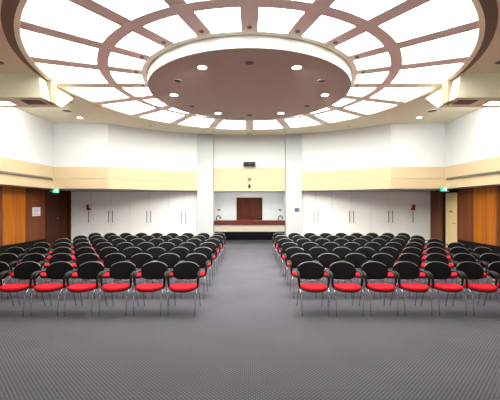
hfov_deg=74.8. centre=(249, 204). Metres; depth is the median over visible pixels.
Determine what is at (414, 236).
chair
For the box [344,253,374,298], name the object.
chair
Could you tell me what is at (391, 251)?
chair
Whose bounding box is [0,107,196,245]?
wall
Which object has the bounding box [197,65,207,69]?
recessed light
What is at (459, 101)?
grille
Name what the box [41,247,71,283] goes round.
chair
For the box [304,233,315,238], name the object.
chair
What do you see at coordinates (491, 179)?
trim
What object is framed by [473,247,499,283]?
chair
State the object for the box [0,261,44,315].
chair
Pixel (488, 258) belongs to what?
chair
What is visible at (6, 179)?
trim
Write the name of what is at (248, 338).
floor
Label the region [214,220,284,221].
countertop
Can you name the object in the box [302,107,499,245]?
wall
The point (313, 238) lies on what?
chair
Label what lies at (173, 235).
chair
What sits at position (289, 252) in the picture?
chair
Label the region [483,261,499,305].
chair
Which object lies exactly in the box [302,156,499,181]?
trim
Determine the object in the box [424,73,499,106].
ceiling beam
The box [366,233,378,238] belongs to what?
chair
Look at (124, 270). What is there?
chair
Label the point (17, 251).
chair
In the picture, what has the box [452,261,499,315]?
chair
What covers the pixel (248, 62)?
ceiling speaker
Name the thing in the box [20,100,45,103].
grille
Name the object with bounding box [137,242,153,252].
chair
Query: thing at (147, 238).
chair
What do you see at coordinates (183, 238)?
chair
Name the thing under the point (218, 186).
trim
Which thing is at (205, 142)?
pillar
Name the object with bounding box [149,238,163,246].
chair
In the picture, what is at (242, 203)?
door
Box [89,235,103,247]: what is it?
chair
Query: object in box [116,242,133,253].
chair
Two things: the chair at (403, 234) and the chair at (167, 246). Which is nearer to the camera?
the chair at (167, 246)
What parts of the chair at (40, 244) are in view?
backrest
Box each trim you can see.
[0,156,196,181]
[0,173,196,190]
[214,168,284,181]
[214,182,284,190]
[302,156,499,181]
[302,173,499,190]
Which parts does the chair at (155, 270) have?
armrest, seat, backrest, armrest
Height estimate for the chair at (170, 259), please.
0.805 m
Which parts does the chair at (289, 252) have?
backrest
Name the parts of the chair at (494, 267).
backrest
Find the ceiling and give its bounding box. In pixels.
[0,0,499,134]
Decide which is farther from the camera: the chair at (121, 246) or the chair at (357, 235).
the chair at (357, 235)
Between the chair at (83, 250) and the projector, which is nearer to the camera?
the chair at (83, 250)
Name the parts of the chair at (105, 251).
backrest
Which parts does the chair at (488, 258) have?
backrest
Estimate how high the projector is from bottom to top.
0.320 m
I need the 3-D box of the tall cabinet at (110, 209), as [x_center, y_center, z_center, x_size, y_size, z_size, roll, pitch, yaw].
[-6.410,0.578,15.324,1.778,2.445,0.572,0,0,0]
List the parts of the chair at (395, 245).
backrest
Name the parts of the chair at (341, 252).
backrest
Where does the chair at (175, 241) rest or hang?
on the floor
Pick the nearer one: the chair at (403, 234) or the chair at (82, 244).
the chair at (82, 244)
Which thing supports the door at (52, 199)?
in the wall at (24, 136)
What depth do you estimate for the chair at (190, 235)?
11.74 m
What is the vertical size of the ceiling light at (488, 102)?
0.025 m
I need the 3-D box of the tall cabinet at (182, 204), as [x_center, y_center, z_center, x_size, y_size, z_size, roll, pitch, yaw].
[-3.047,0.578,15.324,1.363,2.445,0.572,0,0,0]
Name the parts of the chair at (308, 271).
armrest, backrest, seat, armrest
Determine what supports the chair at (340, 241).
on the floor
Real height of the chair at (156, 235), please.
0.805 m
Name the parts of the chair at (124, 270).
armrest, seat, backrest, armrest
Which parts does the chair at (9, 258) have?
backrest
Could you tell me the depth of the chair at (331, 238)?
10.74 m
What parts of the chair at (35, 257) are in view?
armrest, backrest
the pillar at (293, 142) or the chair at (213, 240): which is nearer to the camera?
the chair at (213, 240)
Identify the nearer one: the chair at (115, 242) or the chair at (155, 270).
the chair at (155, 270)
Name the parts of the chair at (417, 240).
backrest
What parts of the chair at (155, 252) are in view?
backrest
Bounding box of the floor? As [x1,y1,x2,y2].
[0,240,499,399]
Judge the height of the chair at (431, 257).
0.805 m
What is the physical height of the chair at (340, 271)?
0.805 m
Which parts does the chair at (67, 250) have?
backrest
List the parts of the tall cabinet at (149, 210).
door, door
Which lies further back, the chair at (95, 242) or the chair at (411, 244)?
the chair at (95, 242)
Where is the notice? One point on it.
(35, 210)
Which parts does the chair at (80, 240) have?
backrest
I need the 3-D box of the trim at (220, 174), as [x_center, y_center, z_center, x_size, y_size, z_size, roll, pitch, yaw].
[0.000,-1.381,15.041,3.280,0.638,0.022,0,0,0]
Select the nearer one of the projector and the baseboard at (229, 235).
the projector
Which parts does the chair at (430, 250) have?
backrest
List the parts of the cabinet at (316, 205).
door, door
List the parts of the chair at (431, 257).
backrest, seat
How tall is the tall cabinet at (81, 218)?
2.445 m
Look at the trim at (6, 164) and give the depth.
12.83 m
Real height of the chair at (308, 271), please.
0.805 m
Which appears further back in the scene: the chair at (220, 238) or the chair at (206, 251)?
the chair at (220, 238)
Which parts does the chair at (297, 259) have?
backrest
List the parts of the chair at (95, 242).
backrest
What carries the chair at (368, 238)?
on the floor
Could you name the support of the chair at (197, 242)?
on the floor
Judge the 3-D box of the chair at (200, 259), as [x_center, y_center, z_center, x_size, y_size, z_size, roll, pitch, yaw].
[-1.097,1.400,6.544,0.549,0.805,0.618,0,0,0]
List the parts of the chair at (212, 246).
backrest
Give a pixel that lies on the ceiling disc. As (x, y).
(233, 88)
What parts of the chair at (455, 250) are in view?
backrest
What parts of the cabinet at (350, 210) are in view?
door, door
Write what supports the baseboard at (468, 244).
attached to the wall at (474, 136)
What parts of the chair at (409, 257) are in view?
backrest, seat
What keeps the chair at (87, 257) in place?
on the floor
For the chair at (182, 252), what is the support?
on the floor
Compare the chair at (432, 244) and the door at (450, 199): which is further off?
the door at (450, 199)
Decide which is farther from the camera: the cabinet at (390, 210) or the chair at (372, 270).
the cabinet at (390, 210)
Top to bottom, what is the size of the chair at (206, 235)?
0.805 m
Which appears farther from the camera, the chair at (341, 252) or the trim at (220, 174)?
the trim at (220, 174)
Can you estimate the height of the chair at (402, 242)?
0.805 m
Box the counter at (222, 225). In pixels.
[214,220,284,231]
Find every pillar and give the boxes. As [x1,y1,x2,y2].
[197,134,214,236]
[284,134,301,236]
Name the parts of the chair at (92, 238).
backrest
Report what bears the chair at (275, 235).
on the floor
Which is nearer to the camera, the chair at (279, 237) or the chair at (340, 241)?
the chair at (340, 241)
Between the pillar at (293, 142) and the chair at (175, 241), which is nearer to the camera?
the chair at (175, 241)
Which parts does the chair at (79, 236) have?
backrest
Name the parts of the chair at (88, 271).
leg, armrest, seat, backrest, leg, armrest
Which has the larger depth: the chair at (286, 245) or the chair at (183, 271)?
the chair at (286, 245)
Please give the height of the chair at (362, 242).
0.805 m
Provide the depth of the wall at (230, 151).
15.05 m
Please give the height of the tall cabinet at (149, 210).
2.445 m
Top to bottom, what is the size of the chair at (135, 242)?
0.805 m
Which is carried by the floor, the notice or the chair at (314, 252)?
the chair at (314, 252)
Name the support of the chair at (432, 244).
on the floor
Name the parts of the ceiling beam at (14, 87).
post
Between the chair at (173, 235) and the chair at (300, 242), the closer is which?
the chair at (300, 242)
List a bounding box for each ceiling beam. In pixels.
[0,73,74,106]
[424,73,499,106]
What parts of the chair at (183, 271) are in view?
armrest, seat, backrest, armrest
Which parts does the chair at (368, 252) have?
backrest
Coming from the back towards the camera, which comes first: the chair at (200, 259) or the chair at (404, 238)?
the chair at (404, 238)
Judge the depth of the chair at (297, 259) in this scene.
6.72 m
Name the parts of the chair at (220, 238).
backrest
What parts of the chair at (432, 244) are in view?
backrest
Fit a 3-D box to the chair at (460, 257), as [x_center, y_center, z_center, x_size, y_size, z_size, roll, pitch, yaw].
[4.409,1.400,6.544,0.549,0.805,0.618,0,0,0]
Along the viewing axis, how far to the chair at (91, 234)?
11.75 m
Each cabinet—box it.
[71,191,91,243]
[92,191,129,236]
[130,191,168,235]
[169,191,196,235]
[302,191,330,235]
[331,191,370,235]
[371,191,409,242]
[410,191,429,243]
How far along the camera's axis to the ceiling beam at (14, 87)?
7.92 m
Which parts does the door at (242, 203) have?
raised panel, raised panel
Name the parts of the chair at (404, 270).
armrest, leg, backrest, seat, armrest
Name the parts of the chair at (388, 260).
backrest, seat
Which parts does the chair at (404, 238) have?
backrest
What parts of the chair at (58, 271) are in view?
leg, armrest, seat, backrest, leg, armrest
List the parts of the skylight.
light panel, light panel, light panel, light panel, light panel, light panel, light panel, light panel, light panel, light panel, light panel, light panel, light panel, light panel, light panel, light panel, light panel, light panel, light panel, light panel, light panel, light panel, light panel, light panel, light panel, light panel, light panel, light panel, light panel, light panel, light panel, light panel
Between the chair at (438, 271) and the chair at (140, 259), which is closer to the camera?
the chair at (438, 271)
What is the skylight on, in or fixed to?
attached to the ceiling
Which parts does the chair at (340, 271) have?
armrest, backrest, seat, armrest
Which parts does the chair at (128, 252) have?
backrest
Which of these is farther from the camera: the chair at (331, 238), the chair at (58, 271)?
the chair at (331, 238)
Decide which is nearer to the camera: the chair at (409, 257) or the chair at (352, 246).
the chair at (409, 257)
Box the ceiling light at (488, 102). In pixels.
[481,101,499,104]
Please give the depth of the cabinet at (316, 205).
15.10 m
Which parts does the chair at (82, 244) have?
backrest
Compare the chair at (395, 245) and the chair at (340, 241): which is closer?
the chair at (395, 245)
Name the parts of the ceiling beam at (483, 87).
post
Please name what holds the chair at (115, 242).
on the floor
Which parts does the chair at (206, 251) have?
backrest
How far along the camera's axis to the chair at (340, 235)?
11.73 m
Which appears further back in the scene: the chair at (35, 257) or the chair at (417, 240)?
the chair at (417, 240)
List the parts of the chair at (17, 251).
backrest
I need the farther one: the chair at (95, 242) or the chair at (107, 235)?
the chair at (107, 235)
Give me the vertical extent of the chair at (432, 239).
0.805 m
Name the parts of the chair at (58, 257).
seat, backrest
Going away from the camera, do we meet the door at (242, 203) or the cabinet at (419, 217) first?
the cabinet at (419, 217)
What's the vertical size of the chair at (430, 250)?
0.805 m
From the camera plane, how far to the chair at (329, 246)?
8.73 m
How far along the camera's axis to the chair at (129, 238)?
10.73 m
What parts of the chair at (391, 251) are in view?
backrest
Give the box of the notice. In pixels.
[32,207,39,215]
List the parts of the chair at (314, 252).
backrest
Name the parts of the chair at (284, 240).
backrest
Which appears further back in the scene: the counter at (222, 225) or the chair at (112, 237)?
the counter at (222, 225)
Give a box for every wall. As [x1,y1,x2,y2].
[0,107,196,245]
[214,135,284,219]
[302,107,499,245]
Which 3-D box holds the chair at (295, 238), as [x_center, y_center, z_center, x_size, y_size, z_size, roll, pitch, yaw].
[1.629,1.400,10.553,0.549,0.805,0.618,0,0,0]
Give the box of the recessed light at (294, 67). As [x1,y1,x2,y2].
[291,65,301,69]
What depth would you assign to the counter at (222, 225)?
15.10 m
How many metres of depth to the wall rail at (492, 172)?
11.08 m
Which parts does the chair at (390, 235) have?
backrest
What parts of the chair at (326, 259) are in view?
backrest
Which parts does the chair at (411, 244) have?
backrest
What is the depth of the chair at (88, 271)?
5.69 m
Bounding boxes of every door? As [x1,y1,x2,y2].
[46,189,58,247]
[237,198,261,219]
[443,189,457,247]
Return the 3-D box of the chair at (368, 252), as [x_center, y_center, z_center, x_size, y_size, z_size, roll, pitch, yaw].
[2.738,1.400,7.541,0.549,0.805,0.618,0,0,0]
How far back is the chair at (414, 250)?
7.73 m
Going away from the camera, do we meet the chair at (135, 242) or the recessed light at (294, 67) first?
the recessed light at (294, 67)
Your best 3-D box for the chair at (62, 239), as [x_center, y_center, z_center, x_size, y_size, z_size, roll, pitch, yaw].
[-5.551,1.400,9.547,0.549,0.805,0.618,0,0,0]
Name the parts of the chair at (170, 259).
backrest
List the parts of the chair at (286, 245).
backrest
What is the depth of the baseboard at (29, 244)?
12.08 m
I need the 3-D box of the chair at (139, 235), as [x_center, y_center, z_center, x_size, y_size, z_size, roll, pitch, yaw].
[-3.880,1.400,11.546,0.549,0.805,0.618,0,0,0]
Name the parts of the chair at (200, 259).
backrest, armrest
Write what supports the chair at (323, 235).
on the floor
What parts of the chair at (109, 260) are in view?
seat, backrest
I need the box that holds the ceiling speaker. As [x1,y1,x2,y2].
[244,60,254,64]
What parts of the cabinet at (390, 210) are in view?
door, door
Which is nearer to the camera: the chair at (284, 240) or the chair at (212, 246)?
the chair at (212, 246)
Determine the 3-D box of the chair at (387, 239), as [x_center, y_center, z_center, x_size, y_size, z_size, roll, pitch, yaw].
[4.407,1.400,10.552,0.549,0.805,0.618,0,0,0]
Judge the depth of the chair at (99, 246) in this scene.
8.74 m
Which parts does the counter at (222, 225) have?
panel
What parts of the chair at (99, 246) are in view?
backrest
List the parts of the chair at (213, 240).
backrest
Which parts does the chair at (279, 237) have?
backrest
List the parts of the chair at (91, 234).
backrest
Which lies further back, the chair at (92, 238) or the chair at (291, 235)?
the chair at (291, 235)
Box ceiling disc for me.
[147,35,351,119]
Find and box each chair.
[0,247,23,283]
[0,253,19,298]
[0,261,13,305]
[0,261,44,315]
[7,253,46,298]
[15,247,47,282]
[24,242,49,255]
[30,261,76,315]
[36,253,73,298]
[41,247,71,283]
[45,242,70,260]
[46,238,70,262]
[64,261,107,316]
[65,253,101,298]
[69,247,94,282]
[70,235,87,249]
[70,238,88,255]
[70,242,91,262]
[87,233,100,245]
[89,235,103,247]
[90,238,107,253]
[93,242,112,270]
[94,253,126,298]
[96,247,118,282]
[99,261,138,315]
[104,233,115,239]
[107,235,120,242]
[111,238,125,247]
[115,247,143,282]
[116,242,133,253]
[119,233,131,238]
[124,235,137,242]
[127,253,152,298]
[130,238,144,246]
[133,261,169,315]
[135,233,146,237]
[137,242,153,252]
[140,247,166,283]
[141,235,154,241]
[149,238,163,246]
[151,233,162,237]
[152,253,180,298]
[158,242,174,252]
[159,235,171,241]
[165,247,189,285]
[167,233,178,238]
[167,261,200,315]
[168,238,182,246]
[176,235,188,242]
[179,242,195,253]
[181,253,207,298]
[182,233,193,238]
[187,238,201,247]
[190,247,213,285]
[193,235,205,242]
[198,233,209,239]
[199,242,217,275]
[205,238,220,267]
[209,235,223,261]
[213,233,225,246]
[272,233,285,256]
[274,235,288,261]
[277,238,292,267]
[280,242,297,275]
[284,247,307,282]
[288,233,299,239]
[289,253,316,298]
[292,235,305,242]
[296,238,310,247]
[296,261,329,315]
[302,242,318,253]
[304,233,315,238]
[308,247,327,282]
[309,235,321,242]
[315,238,329,246]
[317,253,345,298]
[320,233,330,238]
[323,242,339,252]
[326,235,338,241]
[327,261,363,315]
[332,247,357,283]
[334,238,348,246]
[335,233,346,237]
[343,235,356,241]
[344,242,360,252]
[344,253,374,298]
[351,233,362,237]
[353,238,367,246]
[354,247,382,279]
[359,261,397,315]
[360,235,373,241]
[364,242,381,253]
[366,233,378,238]
[369,253,403,298]
[371,238,386,247]
[377,235,390,242]
[379,247,401,282]
[382,233,399,255]
[385,242,404,270]
[390,238,407,253]
[390,261,431,315]
[394,235,408,247]
[396,253,432,298]
[397,233,410,239]
[402,247,427,282]
[406,242,427,268]
[409,238,426,255]
[410,235,427,249]
[421,261,466,315]
[424,253,461,298]
[426,247,456,283]
[427,238,451,262]
[427,242,453,270]
[448,242,473,255]
[450,247,481,282]
[451,253,490,298]
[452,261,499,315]
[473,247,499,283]
[478,253,499,298]
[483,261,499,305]
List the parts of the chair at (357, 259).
backrest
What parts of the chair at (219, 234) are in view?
backrest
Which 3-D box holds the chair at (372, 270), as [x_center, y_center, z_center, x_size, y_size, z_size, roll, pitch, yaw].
[2.185,1.400,5.554,0.549,0.805,0.618,0,0,0]
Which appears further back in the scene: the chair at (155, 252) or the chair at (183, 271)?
the chair at (155, 252)
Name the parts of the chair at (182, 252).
backrest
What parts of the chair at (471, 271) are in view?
armrest, backrest, leg, seat, armrest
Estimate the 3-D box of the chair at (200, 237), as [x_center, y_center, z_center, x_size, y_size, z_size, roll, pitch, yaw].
[-1.658,1.400,10.546,0.549,0.805,0.618,0,0,0]
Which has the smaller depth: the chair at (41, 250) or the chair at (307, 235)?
the chair at (41, 250)
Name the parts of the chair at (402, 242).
backrest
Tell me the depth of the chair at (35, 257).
6.73 m
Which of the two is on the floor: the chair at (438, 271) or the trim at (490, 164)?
the chair at (438, 271)
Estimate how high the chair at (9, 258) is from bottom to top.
0.805 m
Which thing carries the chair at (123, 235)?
on the floor
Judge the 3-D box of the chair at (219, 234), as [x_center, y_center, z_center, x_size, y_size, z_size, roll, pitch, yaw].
[-1.102,1.400,11.547,0.549,0.805,0.618,0,0,0]
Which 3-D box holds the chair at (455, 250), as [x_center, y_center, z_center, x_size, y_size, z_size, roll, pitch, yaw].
[4.963,1.400,7.553,0.549,0.805,0.618,0,0,0]
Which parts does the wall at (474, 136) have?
post, panel, panel, panel, panel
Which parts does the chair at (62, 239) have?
backrest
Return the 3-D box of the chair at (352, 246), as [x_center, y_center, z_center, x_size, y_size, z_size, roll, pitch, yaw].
[2.740,1.400,8.548,0.549,0.805,0.618,0,0,0]
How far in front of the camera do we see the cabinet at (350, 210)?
15.10 m
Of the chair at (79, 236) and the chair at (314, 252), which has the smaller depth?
the chair at (314, 252)
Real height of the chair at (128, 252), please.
0.805 m
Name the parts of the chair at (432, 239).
backrest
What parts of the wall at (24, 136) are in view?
panel, panel, panel, panel, panel, post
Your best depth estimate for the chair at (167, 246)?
8.73 m
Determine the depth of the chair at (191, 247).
8.73 m
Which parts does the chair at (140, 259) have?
backrest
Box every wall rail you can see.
[0,171,52,179]
[446,170,499,179]
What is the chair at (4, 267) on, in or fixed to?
on the floor
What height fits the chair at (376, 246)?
0.805 m
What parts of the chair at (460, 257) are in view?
backrest, armrest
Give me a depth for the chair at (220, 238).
10.73 m
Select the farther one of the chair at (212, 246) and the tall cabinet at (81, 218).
the tall cabinet at (81, 218)
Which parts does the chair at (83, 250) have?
backrest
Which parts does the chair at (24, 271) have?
armrest, seat, leg, backrest, armrest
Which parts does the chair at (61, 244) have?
backrest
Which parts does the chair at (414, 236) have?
backrest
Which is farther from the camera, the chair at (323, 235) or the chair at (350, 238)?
the chair at (323, 235)
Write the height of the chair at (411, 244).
0.805 m
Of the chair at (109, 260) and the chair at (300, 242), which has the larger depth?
the chair at (300, 242)
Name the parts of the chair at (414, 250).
backrest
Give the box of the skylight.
[1,0,497,130]
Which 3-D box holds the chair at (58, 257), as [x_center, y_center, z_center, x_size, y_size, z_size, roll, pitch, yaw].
[-3.877,1.400,6.552,0.549,0.805,0.618,0,0,0]
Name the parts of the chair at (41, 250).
backrest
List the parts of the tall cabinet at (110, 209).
door, door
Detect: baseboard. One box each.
[0,239,45,253]
[215,232,283,239]
[458,239,499,255]
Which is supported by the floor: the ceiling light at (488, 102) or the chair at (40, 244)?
the chair at (40, 244)
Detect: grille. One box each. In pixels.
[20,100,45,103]
[453,100,478,103]
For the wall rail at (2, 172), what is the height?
0.080 m
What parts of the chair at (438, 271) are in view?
armrest, leg, backrest, seat, armrest, leg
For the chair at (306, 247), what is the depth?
8.74 m
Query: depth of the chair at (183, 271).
5.69 m
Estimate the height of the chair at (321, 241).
0.805 m
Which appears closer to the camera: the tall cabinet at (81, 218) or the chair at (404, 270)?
the chair at (404, 270)
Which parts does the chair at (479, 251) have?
backrest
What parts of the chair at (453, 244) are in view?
backrest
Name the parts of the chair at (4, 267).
backrest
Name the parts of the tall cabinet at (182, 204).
door, door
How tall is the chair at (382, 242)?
0.805 m
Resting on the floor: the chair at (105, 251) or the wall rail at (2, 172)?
the chair at (105, 251)
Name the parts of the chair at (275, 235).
backrest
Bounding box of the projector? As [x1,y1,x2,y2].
[244,161,254,167]
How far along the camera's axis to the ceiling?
11.56 m
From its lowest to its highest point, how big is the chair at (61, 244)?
0.805 m
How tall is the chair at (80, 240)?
0.805 m
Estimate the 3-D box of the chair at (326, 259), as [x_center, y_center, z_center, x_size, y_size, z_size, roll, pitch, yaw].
[1.628,1.400,6.543,0.549,0.805,0.618,0,0,0]
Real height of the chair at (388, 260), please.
0.805 m
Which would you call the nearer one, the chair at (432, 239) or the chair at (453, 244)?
the chair at (453, 244)
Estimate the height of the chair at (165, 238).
0.805 m
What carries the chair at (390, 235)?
on the floor
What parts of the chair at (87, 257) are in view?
seat, backrest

